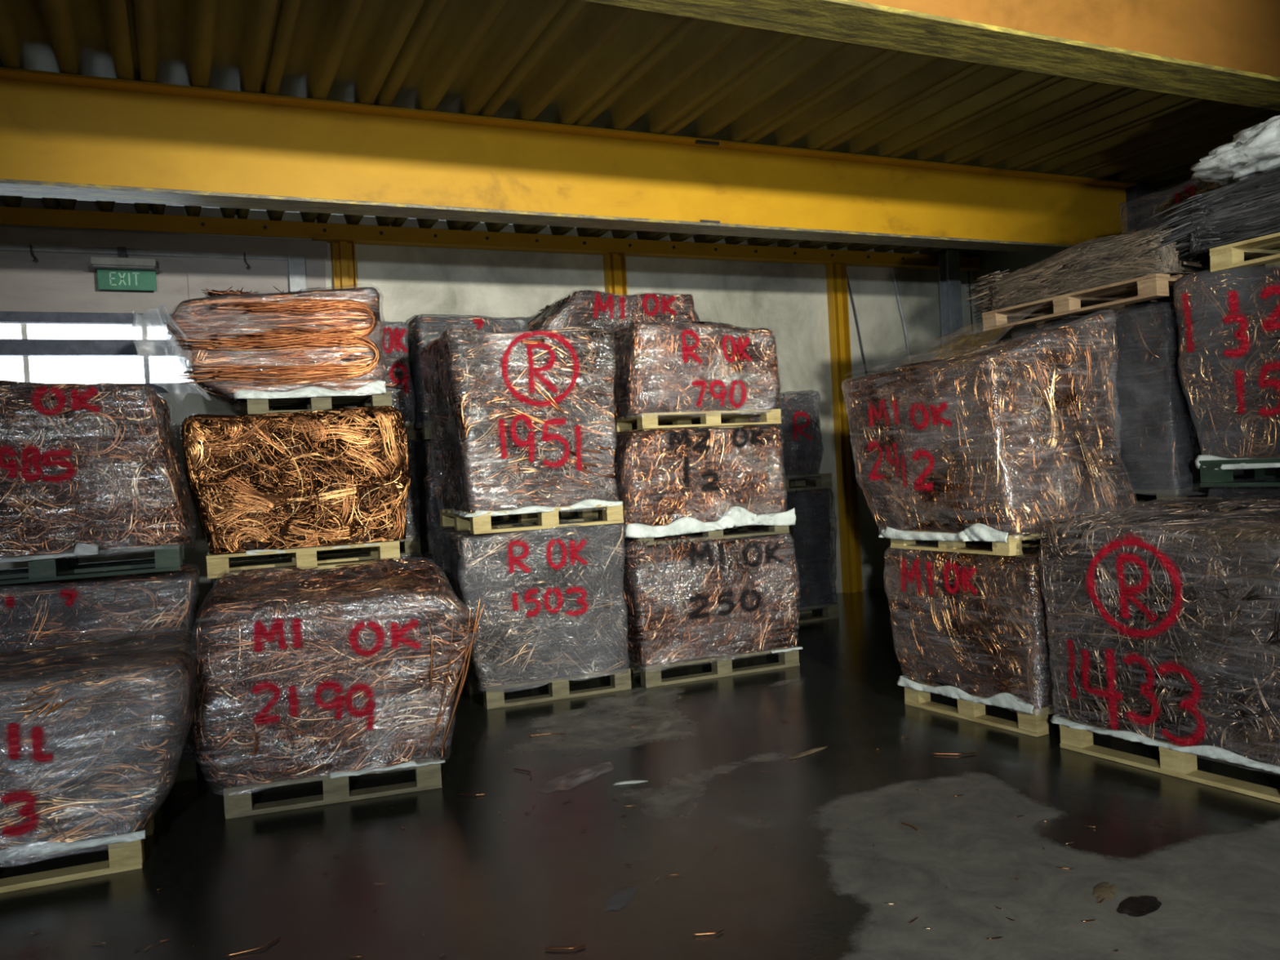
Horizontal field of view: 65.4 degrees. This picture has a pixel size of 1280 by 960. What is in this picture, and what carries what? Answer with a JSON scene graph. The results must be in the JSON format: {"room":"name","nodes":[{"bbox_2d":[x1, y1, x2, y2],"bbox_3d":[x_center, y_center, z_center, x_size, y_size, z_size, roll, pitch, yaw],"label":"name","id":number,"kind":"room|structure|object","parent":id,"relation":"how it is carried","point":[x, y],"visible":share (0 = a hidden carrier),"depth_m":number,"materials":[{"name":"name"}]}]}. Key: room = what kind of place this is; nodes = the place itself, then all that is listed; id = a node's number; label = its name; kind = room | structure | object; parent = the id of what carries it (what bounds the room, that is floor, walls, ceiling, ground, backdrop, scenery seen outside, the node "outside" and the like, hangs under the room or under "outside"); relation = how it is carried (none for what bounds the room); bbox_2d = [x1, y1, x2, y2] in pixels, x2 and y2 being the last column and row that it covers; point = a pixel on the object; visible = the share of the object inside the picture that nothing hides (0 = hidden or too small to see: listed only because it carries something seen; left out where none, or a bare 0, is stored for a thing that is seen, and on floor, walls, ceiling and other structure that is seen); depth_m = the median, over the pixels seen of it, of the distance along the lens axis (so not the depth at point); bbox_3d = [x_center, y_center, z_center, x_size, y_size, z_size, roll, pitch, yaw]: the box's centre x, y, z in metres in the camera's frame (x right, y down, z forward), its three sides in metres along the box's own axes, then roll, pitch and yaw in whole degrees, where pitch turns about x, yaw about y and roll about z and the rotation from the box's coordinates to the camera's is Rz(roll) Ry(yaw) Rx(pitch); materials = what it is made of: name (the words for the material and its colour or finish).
{"room":"waste facility","nodes":[
{"label":"waste facility","id":0,"kind":"room"},
{"bbox_2d":[22,195,549,226],"bbox_3d":[1.630,-2.627,2.105,13.600,0.080,16.800,-3,1,-25],"label":"ceiling","id":1,"kind":"structure","parent":0,"point":[23,196],"depth_m":8.71,"materials":[{"name":"metal"}]},
{"bbox_2d":[0,196,977,658],"bbox_3d":[-1.721,-0.480,9.636,13.000,4.000,0.170,-3,1,-25],"label":"wall","id":2,"kind":"structure","parent":0,"point":[789,300],"depth_m":9.88,"materials":[{"name":"paint"}]},
{"bbox_2d":[29,244,36,262],"bbox_3d":[-4.874,-1.822,8.009,0.043,0.143,0.021,-3,1,-6],"label":"wall hook","id":3,"kind":"object","parent":2,"relation":"attached to","point":[30,245],"visible":1,"depth_m":8.01,"materials":[{"name":"metal"}]},
{"bbox_2d":[21,324,150,383],"bbox_3d":[-5.426,-0.962,7.947,2.720,0.560,0.035,-3,1,-25],"label":"window frame","id":4,"kind":"structure","parent":2,"relation":"in","point":[24,326],"depth_m":8.12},
{"bbox_2d":[0,311,194,392],"bbox_3d":[-5.388,-0.999,7.907,3.360,0.670,0.110,-3,1,-25],"label":"window","id":5,"kind":"structure","parent":2,"relation":"in","point":[8,347],"depth_m":8.21,"materials":[{"name":"glass"}]},
{"bbox_2d":[87,246,159,290],"bbox_3d":[-4.276,-1.751,8.269,0.520,0.355,0.180,-3,1,-25],"label":"exit sign","id":6,"kind":"object","parent":2,"relation":"attached to","point":[121,272],"visible":1,"depth_m":8.24,"materials":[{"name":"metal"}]},
{"bbox_2d":[0,244,287,260],"bbox_3d":[-5.348,-1.847,7.880,5.100,0.040,0.050,-3,1,-25],"label":"trim","id":7,"kind":"structure","parent":2,"relation":"attached to","point":[2,247],"depth_m":8.39,"materials":[{"name":"metal"}]},
{"bbox_2d":[0,226,327,257],"bbox_3d":[-5.245,-1.940,7.907,5.320,0.135,0.090,-3,1,-25],"label":"trim","id":8,"kind":"structure","parent":2,"relation":"attached to","point":[8,235],"depth_m":8.41,"materials":[{"name":"metal"}]},
{"bbox_2d":[243,252,249,268],"bbox_3d":[-3.423,-1.908,8.679,0.043,0.143,0.021,-3,1,-6],"label":"wall hook","id":9,"kind":"object","parent":2,"relation":"attached to","point":[244,254],"visible":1,"depth_m":8.67,"materials":[{"name":"metal"}]},
{"bbox_2d":[287,254,306,292],"bbox_3d":[-3.031,-1.302,8.904,0.140,1.400,0.080,-3,1,-25],"label":"post","id":10,"kind":"object","parent":2,"relation":"attached to","point":[295,263],"visible":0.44,"depth_m":8.86,"materials":[{"name":"metal"}]},
{"bbox_2d":[0,206,982,271],"bbox_3d":[-1.757,-2.289,9.459,12.980,0.150,0.160,-3,1,-25],"label":"steel beam","id":11,"kind":"structure","parent":2,"relation":"attached to","point":[10,215],"depth_m":9.46,"materials":[{"name":"metal"}]},
{"bbox_2d":[968,270,974,350],"bbox_3d":[4.053,-1.897,12.178,0.043,1.350,0.014,-3,1,-25],"label":"cable","id":12,"kind":"object","parent":11,"relation":"hanging from","point":[968,270],"visible":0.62,"depth_m":12.17,"materials":[{"name":"metal"}]},
{"bbox_2d":[846,272,867,375],"bbox_3d":[2.487,-1.790,11.476,0.262,1.322,0.024,-3,1,-25],"label":"cable","id":13,"kind":"object","parent":2,"relation":"attached to","point":[848,283],"visible":0.95,"depth_m":11.48,"materials":[{"name":"metal"}]},
{"bbox_2d":[891,268,911,363],"bbox_3d":[3.091,-1.876,11.756,0.228,1.223,0.036,-3,1,-25],"label":"cable","id":14,"kind":"object","parent":2,"relation":"attached to","point":[893,271],"visible":0.93,"depth_m":11.75,"materials":[{"name":"metal"}]},
{"bbox_2d":[0,586,1279,959],"bbox_3d":[1.847,1.426,2.156,13.000,0.001,16.400,-3,1,-25],"label":"floor","id":15,"kind":"structure","parent":0,"point":[478,885],"depth_m":4.04,"materials":[{"name":"concrete"}]},
{"bbox_2d":[0,798,162,893],"bbox_3d":[-2.812,1.576,4.362,1.231,0.147,0.954,-3,1,-21],"label":"pallet","id":16,"kind":"object","parent":15,"relation":"on","point":[130,855],"visible":0.27,"depth_m":4.10,"materials":[{"name":"brown wood"}]},
{"bbox_2d":[0,630,195,862],"bbox_3d":[-2.745,1.145,4.399,1.506,0.794,1.047,-3,1,-21],"label":"bale","id":17,"kind":"object","parent":16,"relation":"on","point":[87,736],"visible":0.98,"depth_m":4.11,"materials":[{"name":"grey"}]},
{"bbox_2d":[160,742,198,783],"bbox_3d":[-3.186,1.580,5.576,1.327,0.148,1.033,-3,1,-25],"label":"pallet","id":18,"kind":"object","parent":15,"relation":"on","point":[184,768],"visible":0.14,"depth_m":5.36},
{"bbox_2d":[0,563,204,754],"bbox_3d":[-3.201,1.028,5.575,1.433,1.059,1.109,-3,1,-25],"label":"bale","id":19,"kind":"object","parent":18,"relation":"on","point":[109,608],"visible":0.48,"depth_m":5.25,"materials":[{"name":"metal"}]},
{"bbox_2d":[0,543,184,584],"bbox_3d":[-3.255,0.454,5.558,1.305,0.143,1.032,-3,1,-25],"label":"pallet","id":20,"kind":"object","parent":19,"relation":"on","point":[167,557],"visible":0.67,"depth_m":5.33,"materials":[{"name":"green paint"}]},
{"bbox_2d":[0,380,192,562],"bbox_3d":[-3.256,-0.074,5.545,1.454,1.007,1.149,-3,1,-25],"label":"bale","id":21,"kind":"object","parent":20,"relation":"on","point":[86,468],"visible":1,"depth_m":5.18,"materials":[{"name":"metal"}]},
{"bbox_2d":[226,936,279,955],"bbox_3d":[-1.292,1.572,3.355,0.180,0.007,0.039,-4,1,-42],"label":"wire offcut","id":22,"kind":"object","parent":15,"relation":"on","point":[277,938],"visible":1,"depth_m":3.34,"materials":[{"name":"orange metal"}]},
{"bbox_2d":[223,753,441,818],"bbox_3d":[-1.618,1.500,5.299,1.012,0.147,0.953,-3,1,-17],"label":"pallet","id":23,"kind":"object","parent":15,"relation":"on","point":[238,799],"visible":0.29,"depth_m":4.84,"materials":[{"name":"wood"}]},
{"bbox_2d":[192,558,484,788],"bbox_3d":[-1.586,0.967,5.306,1.422,1.018,1.035,-3,1,-17],"label":"bale","id":24,"kind":"object","parent":23,"relation":"on","point":[324,673],"visible":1,"depth_m":4.87,"materials":[{"name":"metal"}]},
{"bbox_2d":[330,240,365,555],"bbox_3d":[-2.603,-0.293,9.086,0.200,3.735,0.115,-3,1,-25],"label":"wall post","id":25,"kind":"object","parent":15,"relation":"on","point":[343,255],"visible":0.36,"depth_m":9.06,"materials":[{"name":"yellow metal"}]},
{"bbox_2d":[457,793,485,795],"bbox_3d":[-0.817,1.528,4.845,0.140,0.007,0.018,-3,1,8],"label":"wire offcut","id":26,"kind":"object","parent":15,"relation":"on","point":[460,793],"visible":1,"depth_m":4.84,"materials":[{"name":"orange metal"}]},
{"bbox_2d":[453,666,631,709],"bbox_3d":[-0.755,1.428,7.343,1.035,0.148,1.153,-3,1,-22],"label":"pallet","id":27,"kind":"object","parent":15,"relation":"on","point":[620,680],"visible":0.41,"depth_m":6.82,"materials":[{"name":"wood"}]},
{"bbox_2d":[427,517,627,689],"bbox_3d":[-0.836,0.847,7.316,1.258,1.121,1.248,-3,1,-25],"label":"bale","id":28,"kind":"object","parent":27,"relation":"on","point":[551,599],"visible":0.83,"depth_m":6.80,"materials":[{"name":"metal"}]},
{"bbox_2d":[440,503,623,533],"bbox_3d":[-0.823,0.262,7.303,1.065,0.143,1.153,-3,1,-22],"label":"pallet","id":29,"kind":"object","parent":28,"relation":"on","point":[482,524],"visible":0.61,"depth_m":6.96,"materials":[{"name":"brown wood"}]},
{"bbox_2d":[420,326,622,517],"bbox_3d":[-0.889,-0.411,7.306,1.252,1.292,1.267,-3,1,-25],"label":"bale","id":30,"kind":"object","parent":29,"relation":"on","point":[524,424],"visible":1,"depth_m":6.80,"materials":[{"name":"metal"}]},
{"bbox_2d":[528,733,566,736],"bbox_3d":[-0.541,1.500,5.886,0.223,0.007,0.031,-3,1,3],"label":"wire offcut","id":31,"kind":"object","parent":15,"relation":"on","point":[547,733],"visible":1,"depth_m":5.88,"materials":[{"name":"orange metal"}]},
{"bbox_2d":[544,944,585,949],"bbox_3d":[-0.243,1.518,3.236,0.133,0.008,0.022,-3,1,-4],"label":"wire offcut","id":32,"kind":"object","parent":15,"relation":"on","point":[583,944],"visible":1,"depth_m":3.23,"materials":[{"name":"orange metal"}]},
{"bbox_2d":[30,684,1164,957],"bbox_3d":[-0.147,1.504,4.100,4.183,0.004,4.345,-3,1,-25],"label":"crumbs","id":33,"kind":"object","parent":15,"relation":"on","point":[756,685],"visible":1,"depth_m":3.83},
{"bbox_2d":[603,895,625,909],"bbox_3d":[-0.073,1.505,3.601,0.089,0.007,0.230,-3,1,20],"label":"scrap","id":34,"kind":"object","parent":15,"relation":"on","point":[611,900],"visible":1,"depth_m":3.55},
{"bbox_2d":[603,253,627,297],"bbox_3d":[-0.165,-0.438,10.212,0.200,3.735,0.115,-3,1,-25],"label":"wall post","id":35,"kind":"object","parent":15,"relation":"on","point":[614,264],"visible":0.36,"depth_m":10.17,"materials":[{"name":"yellow metal"}]},
{"bbox_2d":[613,780,647,785],"bbox_3d":[-0.046,1.487,4.913,0.178,0.007,0.036,-3,1,-6],"label":"scrap","id":36,"kind":"object","parent":15,"relation":"on","point":[630,781],"visible":1,"depth_m":4.91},
{"bbox_2d":[693,928,724,935],"bbox_3d":[0.227,1.492,3.285,0.106,0.007,0.021,-3,1,-12],"label":"wire offcut","id":37,"kind":"object","parent":15,"relation":"on","point":[720,931],"visible":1,"depth_m":3.28,"materials":[{"name":"orange metal"}]},
{"bbox_2d":[617,645,799,687],"bbox_3d":[0.407,1.361,7.764,1.296,0.147,1.151,-3,1,-25],"label":"pallet","id":38,"kind":"object","parent":15,"relation":"on","point":[722,666],"visible":0.34,"depth_m":7.26,"materials":[{"name":"wood"}]},
{"bbox_2d":[613,526,802,666],"bbox_3d":[0.366,0.860,7.742,1.420,0.945,1.206,-3,1,-25],"label":"bale","id":39,"kind":"object","parent":38,"relation":"on","point":[688,601],"visible":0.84,"depth_m":7.24,"materials":[{"name":"metal"}]},
{"bbox_2d":[604,521,789,546],"bbox_3d":[0.342,0.370,7.745,1.267,0.134,1.152,-3,1,-25],"label":"pallet","id":40,"kind":"object","parent":39,"relation":"on","point":[718,534],"visible":0.23,"depth_m":7.34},
{"bbox_2d":[597,425,795,537],"bbox_3d":[0.296,-0.015,7.722,1.397,0.799,1.224,-3,1,-25],"label":"bale","id":41,"kind":"object","parent":40,"relation":"on","point":[673,481],"visible":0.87,"depth_m":7.22,"materials":[{"name":"metal"}]},
{"bbox_2d":[612,408,781,432],"bbox_3d":[0.327,-0.441,7.749,1.126,0.113,1.103,-3,1,-22],"label":"pallet","id":42,"kind":"object","parent":41,"relation":"on","point":[645,421],"visible":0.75,"depth_m":7.39,"materials":[{"name":"brown wood"}]},
{"bbox_2d":[608,320,780,420],"bbox_3d":[0.288,-0.812,7.732,1.282,0.735,1.215,-3,1,-25],"label":"bale","id":43,"kind":"object","parent":42,"relation":"on","point":[677,366],"visible":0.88,"depth_m":7.21,"materials":[{"name":"metal"}]},
{"bbox_2d":[789,746,827,759],"bbox_3d":[0.889,1.432,5.260,0.302,0.009,0.052,-4,1,-37],"label":"paper scrap","id":44,"kind":"object","parent":15,"relation":"on","point":[813,750],"visible":1,"depth_m":5.24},
{"bbox_2d":[790,601,839,623],"bbox_3d":[1.210,1.291,9.848,1.104,0.148,1.004,-3,1,-25],"label":"pallet","id":45,"kind":"object","parent":15,"relation":"on","point":[830,611],"visible":0.19,"depth_m":9.59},
{"bbox_2d":[727,486,836,609],"bbox_3d":[1.181,0.671,9.831,1.186,1.185,1.088,-3,1,-25],"label":"bale","id":46,"kind":"object","parent":45,"relation":"on","point":[810,535],"visible":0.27,"depth_m":9.55},
{"bbox_2d":[774,473,832,492],"bbox_3d":[1.143,0.041,9.832,1.104,0.147,1.003,-3,1,-25],"label":"pallet","id":47,"kind":"object","parent":46,"relation":"on","point":[824,481],"visible":0.27,"depth_m":9.58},
{"bbox_2d":[720,390,822,478],"bbox_3d":[1.063,-0.416,9.801,1.067,0.869,1.109,-3,1,-25],"label":"bale","id":48,"kind":"object","parent":47,"relation":"on","point":[797,433],"visible":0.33,"depth_m":9.49,"materials":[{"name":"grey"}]},
{"bbox_2d":[826,262,862,593],"bbox_3d":[2.329,-0.586,11.364,0.200,3.735,0.115,-3,1,-25],"label":"wall post","id":49,"kind":"object","parent":15,"relation":"on","point":[836,273],"visible":0.98,"depth_m":11.34,"materials":[{"name":"yellow metal"}]},
{"bbox_2d":[937,249,964,358],"bbox_3d":[3.742,-0.749,11.794,0.300,3.900,0.270,-3,1,-25],"label":"steel column","id":50,"kind":"structure","parent":15,"relation":"on","point":[948,262],"depth_m":11.72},
{"bbox_2d":[932,751,975,754],"bbox_3d":[1.603,1.396,5.087,0.220,0.007,0.028,-3,1,6],"label":"wire offcut","id":51,"kind":"object","parent":15,"relation":"on","point":[974,752],"visible":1,"depth_m":5.08,"materials":[{"name":"orange metal"}]},
{"bbox_2d":[903,678,1068,737],"bbox_3d":[2.302,1.279,5.985,0.983,0.154,0.986,-3,1,-29],"label":"pallet","id":52,"kind":"object","parent":15,"relation":"on","point":[1036,725],"visible":0.27,"depth_m":5.69,"materials":[{"name":"brown wood"}]},
{"bbox_2d":[885,539,1068,714],"bbox_3d":[2.277,0.800,5.994,1.139,0.904,1.228,-3,1,-25],"label":"bale","id":53,"kind":"object","parent":52,"relation":"on","point":[968,624],"visible":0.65,"depth_m":5.68,"materials":[{"name":"metal"}]},
{"bbox_2d":[890,528,1061,555],"bbox_3d":[2.210,0.335,6.015,1.012,0.114,0.984,-3,1,-25],"label":"pallet","id":54,"kind":"object","parent":53,"relation":"on","point":[1014,545],"visible":0.29,"depth_m":5.71,"materials":[{"name":"brown wood"}]},
{"bbox_2d":[844,311,1136,542],"bbox_3d":[2.083,-0.321,6.175,1.086,1.316,1.523,-3,1,-25],"label":"bale","id":55,"kind":"object","parent":54,"relation":"on","point":[994,442],"visible":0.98,"depth_m":5.68,"materials":[{"name":"metal"}]},
{"bbox_2d":[1093,882,1118,901],"bbox_3d":[1.604,1.418,3.445,0.072,0.006,0.168,-3,1,34],"label":"paper scrap","id":56,"kind":"object","parent":15,"relation":"on","point":[1102,891],"visible":1,"depth_m":3.44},
{"bbox_2d":[1116,895,1161,916],"bbox_3d":[1.664,1.411,3.328,0.200,0.017,0.115,-3,1,-25],"label":"oil","id":57,"kind":"object","parent":15,"relation":"on","point":[1131,906],"visible":1,"depth_m":3.30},
{"bbox_2d":[1125,182,1158,232],"bbox_3d":[4.694,-0.768,9.277,0.320,3.900,0.380,-3,1,-25],"label":"steel column","id":58,"kind":"structure","parent":15,"relation":"on","point":[1144,189],"depth_m":9.16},
{"bbox_2d":[1059,716,1279,803],"bbox_3d":[2.837,1.265,4.811,0.903,0.154,1.203,-3,1,-30],"label":"pallet","id":59,"kind":"object","parent":15,"relation":"on","point":[1183,765],"visible":0.24,"depth_m":4.60,"materials":[{"name":"brown wood"}]},
{"bbox_2d":[1040,496,1279,773],"bbox_3d":[2.810,0.655,4.798,1.083,1.163,1.330,-3,1,-25],"label":"bale","id":60,"kind":"object","parent":59,"relation":"on","point":[1166,616],"visible":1,"depth_m":4.60,"materials":[{"name":"metal"}]},
{"bbox_3d":[-2.204,1.514,6.624,1.110,0.147,1.052,-3,1,-25],"label":"pallet","id":61,"kind":"object","parent":15,"relation":"on","visible":0},
{"bbox_2d":[211,555,373,588],"bbox_3d":[-2.216,1.007,6.611,1.172,0.964,1.101,-3,1,-25],"label":"bale","id":62,"kind":"object","parent":61,"relation":"on","point":[244,563],"visible":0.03,"depth_m":6.67,"materials":[{"name":"metal"}]},
{"bbox_2d":[205,540,399,578],"bbox_3d":[-2.236,0.489,6.584,1.125,0.137,1.053,-3,1,-22],"label":"pallet","id":63,"kind":"object","parent":62,"relation":"on","point":[218,565],"visible":0.71,"depth_m":6.24,"materials":[{"name":"brown wood"}]},
{"bbox_2d":[180,405,410,555],"bbox_3d":[-2.254,-0.002,6.579,1.370,0.880,1.106,-3,1,-25],"label":"bale","id":64,"kind":"object","parent":63,"relation":"on","point":[267,482],"visible":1,"depth_m":6.12,"materials":[{"name":"metal"}]},
{"bbox_2d":[246,391,391,417],"bbox_3d":[-2.160,-0.479,6.663,0.865,0.124,0.952,-3,1,-21],"label":"pallet","id":65,"kind":"object","parent":64,"relation":"on","point":[261,406],"visible":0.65,"depth_m":6.36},
{"bbox_2d":[130,286,386,407],"bbox_3d":[-2.447,-0.852,6.531,1.492,0.788,1.046,-3,1,-21],"label":"bale","id":66,"kind":"object","parent":65,"relation":"on","point":[240,346],"visible":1,"depth_m":6.11,"materials":[{"name":"metal"}]},
{"bbox_3d":[-2.373,1.504,8.138,1.054,0.148,1.003,-3,1,-25],"label":"pallet","id":67,"kind":"object","parent":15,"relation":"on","visible":0},
{"bbox_2d":[267,551,422,568],"bbox_3d":[-2.401,1.028,8.131,1.150,0.893,1.085,-3,1,-25],"label":"bale","id":68,"kind":"object","parent":67,"relation":"on","point":[403,557],"visible":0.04,"depth_m":7.94},
{"bbox_2d":[269,536,420,562],"bbox_3d":[-2.424,0.554,8.126,1.054,0.147,1.003,-3,1,-25],"label":"pallet","id":69,"kind":"object","parent":68,"relation":"on","point":[410,546],"visible":0.23,"depth_m":7.87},
{"bbox_2d":[405,440,418,537],"bbox_3d":[-2.443,0.101,8.115,1.131,0.839,1.079,-3,1,-25],"label":"bale","id":70,"kind":"object","parent":69,"relation":"on","point":[410,513],"visible":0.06,"depth_m":7.89},
{"bbox_2d":[404,422,414,440],"bbox_3d":[-2.473,-0.355,8.115,1.054,0.148,1.002,-3,1,-25],"label":"pallet","id":71,"kind":"object","parent":70,"relation":"on","point":[409,427],"visible":0.06,"depth_m":7.87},
{"bbox_2d":[268,321,415,424],"bbox_3d":[-2.493,-0.825,8.122,1.154,0.888,1.106,-3,1,-25],"label":"bale","id":72,"kind":"object","parent":71,"relation":"on","point":[394,350],"visible":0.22,"depth_m":7.83,"materials":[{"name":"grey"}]},
{"bbox_3d":[-1.404,1.447,8.553,0.904,0.147,1.002,-3,1,-25],"label":"pallet","id":73,"kind":"object","parent":15,"relation":"on","visible":0},
{"bbox_2d":[405,551,443,585],"bbox_3d":[-1.429,0.976,8.535,1.016,0.894,1.114,-3,1,-25],"label":"bale","id":74,"kind":"object","parent":73,"relation":"on","point":[427,557],"visible":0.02,"depth_m":8.23},
{"bbox_2d":[412,530,435,554],"bbox_3d":[-1.455,0.497,8.540,0.904,0.148,1.003,-3,1,-25],"label":"pallet","id":75,"kind":"object","parent":74,"relation":"on","point":[425,545],"visible":0.13,"depth_m":8.23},
{"bbox_2d":[408,439,500,535],"bbox_3d":[-1.492,0.043,8.538,0.993,0.845,1.086,-3,1,-25],"label":"bale","id":76,"kind":"object","parent":75,"relation":"on","point":[425,477],"visible":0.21,"depth_m":8.10},
{"bbox_2d":[408,421,439,444],"bbox_3d":[-1.504,-0.412,8.530,0.903,0.148,1.003,-3,1,-25],"label":"pallet","id":77,"kind":"object","parent":76,"relation":"on","point":[423,433],"visible":0.16,"depth_m":7.96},
{"bbox_2d":[403,314,528,426],"bbox_3d":[-1.520,-0.911,8.519,0.996,0.944,1.076,-3,1,-25],"label":"bale","id":78,"kind":"object","parent":77,"relation":"on","point":[426,330],"visible":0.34,"depth_m":8.10,"materials":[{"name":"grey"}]},
{"bbox_3d":[-0.207,1.376,9.105,1.504,0.148,1.003,-3,1,-25],"label":"pallet","id":79,"kind":"object","parent":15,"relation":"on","visible":0},
{"bbox_3d":[-0.228,0.882,9.096,1.569,0.920,1.084,-3,1,-25],"label":"bale","id":80,"kind":"object","parent":79,"relation":"on","visible":0},
{"bbox_3d":[-0.260,0.396,9.093,1.504,0.148,1.003,-3,1,-25],"label":"pallet","id":81,"kind":"object","parent":80,"relation":"on","visible":0},
{"bbox_2d":[537,421,700,518],"bbox_3d":[-0.290,-0.113,9.082,1.614,0.968,1.099,-3,1,-25],"label":"bale","id":82,"kind":"object","parent":81,"relation":"on","point":[634,426],"visible":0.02,"depth_m":8.70},
{"bbox_3d":[-0.314,-0.623,9.080,1.504,0.147,1.003,-3,1,-25],"label":"pallet","id":83,"kind":"object","parent":82,"relation":"on","visible":0},
{"bbox_2d":[521,289,699,334],"bbox_3d":[-0.307,-1.160,9.086,1.602,1.008,1.118,-3,1,-25],"label":"bale","id":84,"kind":"object","parent":83,"relation":"on","point":[612,313],"visible":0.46,"depth_m":8.65,"materials":[{"name":"metal"}]},
{"bbox_3d":[3.793,1.213,5.126,1.003,0.148,1.164,-3,1,-25],"label":"pallet","id":85,"kind":"object","parent":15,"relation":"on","visible":0},
{"bbox_2d":[1210,477,1279,501],"bbox_3d":[3.820,0.572,5.144,1.092,1.218,1.274,-3,1,-25],"label":"bale","id":86,"kind":"object","parent":85,"relation":"on","point":[1264,492],"visible":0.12,"depth_m":5.37},
{"bbox_2d":[1199,457,1279,487],"bbox_3d":[3.706,-0.067,5.080,1.003,0.144,1.124,-3,1,-25],"label":"pallet","id":87,"kind":"object","parent":86,"relation":"on","point":[1210,477],"visible":0.78,"depth_m":5.30,"materials":[{"name":"green paint"}]},
{"bbox_2d":[1173,266,1279,469],"bbox_3d":[3.675,-0.624,5.128,1.104,1.078,1.345,-3,1,-25],"label":"bale","id":88,"kind":"object","parent":87,"relation":"on","point":[1233,321],"visible":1,"depth_m":5.22,"materials":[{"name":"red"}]},
{"bbox_2d":[1209,232,1279,273],"bbox_3d":[3.704,-1.189,4.916,1.003,0.128,1.204,-3,1,-25],"label":"pallet","id":89,"kind":"object","parent":88,"relation":"on","point":[1264,250],"visible":0.87,"depth_m":5.17,"materials":[{"name":"brown wood"}]},
{"bbox_2d":[1138,166,1279,262],"bbox_3d":[3.558,-1.423,5.022,1.187,0.403,1.562,-3,1,-25],"label":"bundle","id":90,"kind":"object","parent":89,"relation":"on","point":[1249,208],"visible":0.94,"depth_m":5.17,"materials":[{"name":"metal"}]},
{"bbox_2d":[1190,115,1279,186],"bbox_3d":[3.302,-1.715,5.065,0.556,0.286,0.981,-3,1,-25],"label":"plastic wrap","id":91,"kind":"object","parent":90,"relation":"on","point":[1255,150],"visible":0.8,"depth_m":5.08,"materials":[{"name":"plastic"}]},
{"bbox_3d":[3.264,1.225,6.358,0.952,0.147,1.164,-3,1,-25],"label":"pallet","id":92,"kind":"object","parent":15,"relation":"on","visible":0},
{"bbox_3d":[3.229,0.669,6.341,1.055,1.052,1.254,-3,1,-25],"label":"bale","id":93,"kind":"object","parent":92,"relation":"on","visible":0},
{"bbox_2d":[1120,484,1262,511],"bbox_3d":[3.205,0.105,6.344,0.953,0.148,1.164,-3,1,-25],"label":"pallet","id":94,"kind":"object","parent":93,"relation":"on","point":[1141,495],"visible":0.2,"depth_m":5.76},
{"bbox_2d":[1014,303,1254,496],"bbox_3d":[3.166,-0.496,6.335,1.048,1.156,1.248,-3,1,-25],"label":"bale","id":95,"kind":"object","parent":94,"relation":"on","point":[1157,425],"visible":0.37,"depth_m":5.80},
{"bbox_2d":[982,273,1217,331],"bbox_3d":[3.034,-1.090,6.271,1.072,0.124,1.339,-3,1,-25],"label":"pallet","id":96,"kind":"object","parent":95,"relation":"on","point":[1157,289],"visible":0.58,"depth_m":6.11,"materials":[{"name":"wood"}]},
{"bbox_2d":[960,224,1265,319],"bbox_3d":[3.007,-1.307,6.351,1.083,0.348,1.563,-3,1,-25],"label":"bundle","id":97,"kind":"object","parent":96,"relation":"on","point":[1104,260],"visible":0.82,"depth_m":5.89,"materials":[{"name":"metal"}]},
{"bbox_3d":[4.253,1.168,6.765,0.952,0.148,1.254,-3,1,-25],"label":"pallet","id":98,"kind":"object","parent":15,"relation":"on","visible":0},
{"bbox_3d":[4.220,0.611,6.760,1.032,1.056,1.351,-3,1,-25],"label":"bale","id":99,"kind":"object","parent":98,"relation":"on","visible":0},
{"bbox_3d":[4.194,0.067,6.751,0.953,0.147,1.254,-3,1,-25],"label":"pallet","id":100,"kind":"object","parent":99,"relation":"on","visible":0},
{"bbox_3d":[4.160,-0.448,6.752,1.033,0.979,1.357,-3,1,-25],"label":"bale","id":101,"kind":"object","parent":100,"relation":"on","visible":0},
{"bbox_3d":[4.140,-0.951,6.738,0.954,0.148,1.254,-3,1,-25],"label":"pallet","id":102,"kind":"object","parent":101,"relation":"on","visible":0},
{"bbox_2d":[1121,180,1223,312],"bbox_3d":[4.105,-1.514,6.726,1.076,1.069,1.348,-3,1,-25],"label":"bale","id":103,"kind":"object","parent":102,"relation":"on","point":[1139,213],"visible":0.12,"depth_m":6.87,"materials":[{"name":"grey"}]},
{"bbox_2d":[0,0,1279,257],"bbox_3d":[1.681,-2.525,2.127,13.300,0.110,16.400,-3,1,-25],"label":"ceiling","id":104,"kind":"structure","parent":0,"point":[568,62],"depth_m":6.13,"materials":[{"name":"metal"}]},
{"bbox_2d":[0,66,1137,253],"bbox_3d":[-0.969,-2.069,6.670,12.050,0.628,0.280,-3,1,-25],"label":"steel beam","id":105,"kind":"structure","parent":104,"relation":"attached to","point":[63,135],"depth_m":6.64,"materials":[{"name":"metal"}]},
{"bbox_2d":[582,0,1279,111],"bbox_3d":[0.749,-2.159,4.072,13.000,0.568,0.300,-3,1,-25],"label":"steel beam","id":106,"kind":"structure","parent":104,"relation":"attached to","point":[1222,51],"depth_m":4.64,"materials":[{"name":"metal"}]},
{"bbox_2d":[973,250,1204,496],"bbox_3d":[7.700,-0.924,4.883,0.150,4.000,16.400,-3,1,-25],"label":"wall","id":107,"kind":"structure","parent":0,"point":[993,261],"depth_m":11.87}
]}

